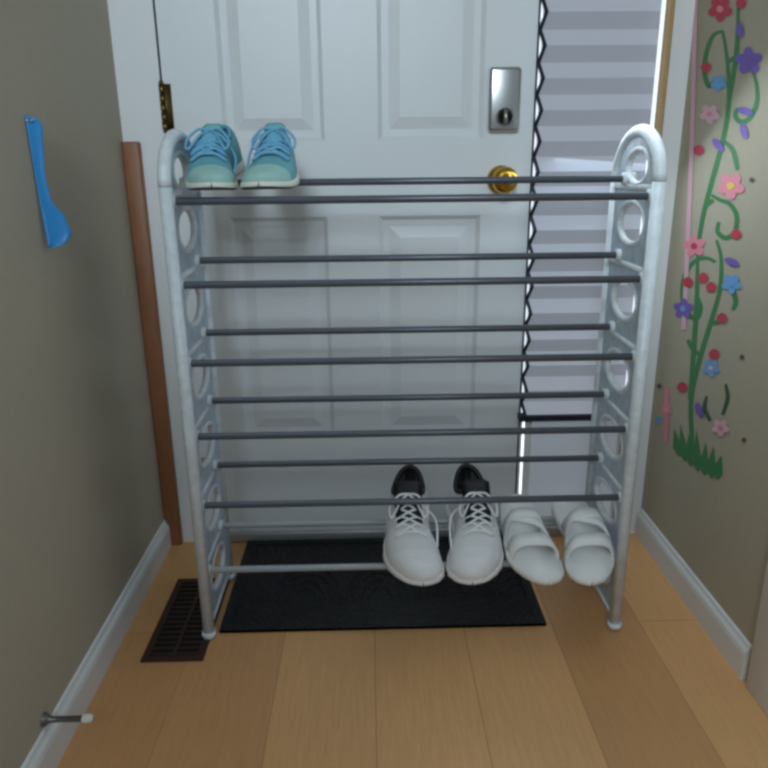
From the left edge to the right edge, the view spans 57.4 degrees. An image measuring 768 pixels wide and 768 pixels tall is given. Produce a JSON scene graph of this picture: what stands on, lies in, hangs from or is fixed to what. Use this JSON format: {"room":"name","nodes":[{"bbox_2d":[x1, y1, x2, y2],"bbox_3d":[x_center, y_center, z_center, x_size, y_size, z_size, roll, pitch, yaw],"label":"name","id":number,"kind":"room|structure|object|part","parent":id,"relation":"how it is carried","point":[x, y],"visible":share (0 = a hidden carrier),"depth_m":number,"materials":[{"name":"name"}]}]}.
{"room":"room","nodes":[
{"label":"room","id":0,"kind":"room"},
{"bbox_2d":[0,0,163,767],"bbox_3d":[-0.628,-0.129,-0.344,0.120,2.450,4.320,-1,17,-1],"label":"wall","id":1,"kind":"structure","parent":0,"point":[81,505],"depth_m":1.30,"materials":[{"name":"beige paint"}]},
{"bbox_2d":[23,116,71,247],"bbox_3d":[-0.578,-0.346,1.210,0.050,0.216,0.015,-13,21,-34],"label":"shoehorn","id":2,"kind":"object","parent":1,"relation":"attached to","point":[57,229],"visible":1,"depth_m":1.21,"materials":[{"name":"blue plastic"}]},
{"bbox_2d":[40,712,93,727],"bbox_3d":[-0.542,0.575,1.205,0.086,0.025,0.025,-1,17,-1],"label":"door stop","id":3,"kind":"object","parent":1,"relation":"attached to","point":[46,718],"visible":1,"depth_m":1.20,"materials":[{"name":"silver metal"}]},
{"bbox_2d":[21,520,171,767],"bbox_3d":[-0.547,1.024,-0.064,0.013,0.080,4.170,-1,17,-1],"label":"baseboard","id":4,"kind":"structure","parent":1,"relation":"attached to","point":[54,739],"depth_m":1.42,"materials":[{"name":"white paint"}]},
{"bbox_2d":[107,0,694,541],"bbox_3d":[0.046,-0.611,1.714,1.317,2.140,0.132,-1,17,-1],"label":"door frame","id":5,"kind":"structure","parent":0,"point":[132,22],"depth_m":1.66,"materials":[{"name":"white paint"}]},
{"bbox_2d":[121,141,182,544],"bbox_3d":[-0.584,-0.060,1.791,0.040,1.055,0.020,-1,17,-1],"label":"trim","id":6,"kind":"structure","parent":5,"relation":"attached to","point":[131,151],"depth_m":1.76,"materials":[{"name":"brown wood"}]},
{"bbox_2d":[155,0,538,531],"bbox_3d":[-0.078,-0.553,1.690,0.860,2.034,0.046,-1,17,-1],"label":"door","id":7,"kind":"structure","parent":5,"relation":"in","point":[363,88],"depth_m":1.73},
{"bbox_2d":[487,165,517,193],"bbox_3d":[0.282,-0.481,1.656,0.068,0.068,0.078,-1,17,-1],"label":"doorknob set","id":8,"kind":"object","parent":7,"relation":"attached to","point":[500,170],"visible":0.69,"depth_m":1.63,"materials":[{"name":"gold metal"}]},
{"bbox_2d":[488,67,521,131],"bbox_3d":[0.280,-0.657,1.621,0.074,0.140,0.040,-1,17,-1],"label":"lock","id":9,"kind":"object","parent":7,"relation":"attached to","point":[504,99],"visible":1,"depth_m":1.62,"materials":[{"name":"grey metal"}]},
{"bbox_2d":[153,0,540,493],"bbox_3d":[-0.087,-0.547,1.680,0.886,2.040,0.048,-1,17,-1],"label":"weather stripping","id":10,"kind":"structure","parent":5,"relation":"in","point":[165,96],"depth_m":1.63,"materials":[{"name":"black"}]},
{"bbox_2d":[230,525,562,542],"bbox_3d":[0.065,0.417,1.958,1.164,0.030,0.012,-1,17,-1],"label":"door threshold sill","id":11,"kind":"object","parent":5,"relation":"attached to","point":[554,530],"depth_m":1.95,"materials":[{"name":"grey metal"}]},
{"bbox_2d":[519,0,665,515],"bbox_3d":[0.491,-0.571,1.679,0.270,2.005,0.102,-1,17,-1],"label":"window","id":12,"kind":"structure","parent":5,"relation":"in","point":[545,478],"depth_m":1.91,"materials":[{"name":"white"}]},
{"bbox_3d":[0.374,0.227,1.912,0.006,0.275,0.001,-1,17,-1],"label":"daylight glass","id":13,"kind":"part","parent":12,"relation":"part of","materials":[{"name":"white glass"}]},
{"bbox_3d":[0.357,-0.721,1.617,0.004,1.680,0.001,-1,17,-1],"label":"edge glass","id":14,"kind":"part","parent":12,"relation":"part of","materials":[{"name":"white"}]},
{"bbox_3d":[0.515,0.236,1.926,0.232,0.317,0.001,-1,17,-1],"label":"glass","id":15,"kind":"part","parent":12,"relation":"part of","materials":[{"name":"grey"}]},
{"bbox_2d":[517,0,661,421],"bbox_3d":[0.486,-0.742,1.591,0.282,1.746,0.034,-1,17,-1],"label":"blind","id":16,"kind":"object","parent":12,"relation":"attached to","point":[596,62],"visible":0.87,"depth_m":1.66,"materials":[{"name":"grey fabric"}]},
{"bbox_3d":[0.618,-0.719,1.584,0.009,1.670,0.002,-1,17,-1],"label":"edge glass","id":17,"kind":"part","parent":12,"relation":"part of","materials":[{"name":"white"}]},
{"bbox_2d":[613,0,675,518],"bbox_3d":[0.638,-0.596,1.643,0.017,2.140,0.038,-1,17,-1],"label":"trim","id":18,"kind":"structure","parent":5,"relation":"attached to","point":[670,4],"depth_m":1.59,"materials":[{"name":"brown wood"}]},
{"bbox_2d":[57,533,767,767],"bbox_3d":[0.103,1.068,0.043,1.557,0.080,4.320,-1,17,-1],"label":"floor","id":19,"kind":"structure","parent":0,"point":[573,690],"depth_m":1.38,"materials":[{"name":"brown wood"}]},
{"bbox_2d":[140,578,229,662],"bbox_3d":[-0.451,0.539,1.628,0.132,0.004,0.310,-1,17,-1],"label":"floor vent","id":20,"kind":"object","parent":19,"relation":"in","point":[177,635],"visible":0.79,"depth_m":1.58,"materials":[{"name":"brown metal"}]},
{"bbox_2d":[219,536,545,632],"bbox_3d":[-0.006,0.490,1.763,0.734,0.008,0.393,-1,17,-1],"label":"door mat","id":21,"kind":"object","parent":19,"relation":"on","point":[345,600],"depth_m":1.68,"materials":[{"name":"black rubber"}]},
{"bbox_2d":[157,124,666,639],"bbox_3d":[0.056,0.009,1.517,0.934,1.063,0.261,-1,17,-1],"label":"shoe rack","id":22,"kind":"object","parent":19,"relation":"on","point":[623,337],"visible":0.97,"depth_m":1.46,"materials":[{"name":"white plastic"}]},
{"bbox_3d":[-0.395,0.016,1.509,0.031,1.063,0.261,-1,17,-1],"label":"frame","id":23,"kind":"part","parent":22,"relation":"part of","materials":[{"name":"white plastic"}]},
{"bbox_2d":[184,124,244,189],"bbox_3d":[-0.335,-0.448,1.378,0.105,0.126,0.258,-2,17,-5],"label":"sneaker","id":24,"kind":"object","parent":22,"relation":"on","point":[216,161],"visible":1,"depth_m":1.33,"materials":[{"name":"blue fabric"}]},
{"bbox_2d":[240,123,299,189],"bbox_3d":[-0.217,-0.451,1.382,0.107,0.126,0.258,0,17,3],"label":"sneaker","id":25,"kind":"object","parent":22,"relation":"on","point":[274,165],"visible":1,"depth_m":1.33,"materials":[{"name":"blue fabric"}]},
{"bbox_2d":[383,464,444,586],"bbox_3d":[0.056,0.298,1.558,0.127,0.164,0.300,-2,17,-5],"label":"sneaker","id":26,"kind":"object","parent":22,"relation":"on","point":[411,553],"visible":0.86,"depth_m":1.50,"materials":[{"name":"grey"}]},
{"bbox_2d":[445,463,503,585],"bbox_3d":[0.200,0.296,1.561,0.130,0.164,0.300,1,17,5],"label":"sneaker","id":27,"kind":"object","parent":22,"relation":"on","point":[475,556],"visible":0.85,"depth_m":1.50,"materials":[{"name":"grey"}]},
{"bbox_2d":[500,493,563,585],"bbox_3d":[0.316,0.328,1.562,0.110,0.105,0.274,-2,17,-6],"label":"sandal","id":28,"kind":"object","parent":22,"relation":"on","point":[529,549],"visible":0.97,"depth_m":1.51,"materials":[{"name":"white rubber"}]},
{"bbox_2d":[551,494,613,586],"bbox_3d":[0.444,0.328,1.560,0.112,0.105,0.274,1,17,4],"label":"sandal","id":29,"kind":"object","parent":22,"relation":"on","point":[589,555],"visible":0.94,"depth_m":1.51,"materials":[{"name":"white rubber"}]},
{"bbox_3d":[0.508,0.001,1.525,0.031,1.063,0.261,-1,17,-1],"label":"frame","id":30,"kind":"part","parent":22,"relation":"part of","materials":[{"name":"white plastic"}]},
{"bbox_2d":[641,0,767,676],"bbox_3d":[0.770,-0.681,1.388,0.120,2.450,0.745,-1,17,-1],"label":"wall","id":31,"kind":"structure","parent":0,"point":[719,528],"depth_m":1.49,"materials":[{"name":"beige paint"}]},
{"bbox_2d":[635,509,751,679],"bbox_3d":[0.717,0.470,1.681,0.013,0.080,0.585,-1,17,-1],"label":"baseboard","id":32,"kind":"structure","parent":31,"relation":"attached to","point":[726,636],"depth_m":1.60,"materials":[{"name":"white paint"}]},
{"bbox_2d":[655,0,761,479],"bbox_3d":[0.711,-0.318,1.557,0.002,1.036,0.563,-1,17,-1],"label":"wall decal","id":33,"kind":"object","parent":31,"relation":"attached to","point":[748,60],"visible":0.98,"depth_m":1.53,"materials":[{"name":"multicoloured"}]},
{"bbox_2d":[746,560,767,715],"bbox_3d":[0.772,-0.556,0.987,0.134,2.450,0.095,-1,17,-1],"label":"trim","id":34,"kind":"structure","parent":31,"relation":"attached to","point":[757,679],"depth_m":1.33,"materials":[{"name":"white paint"}]}
]}

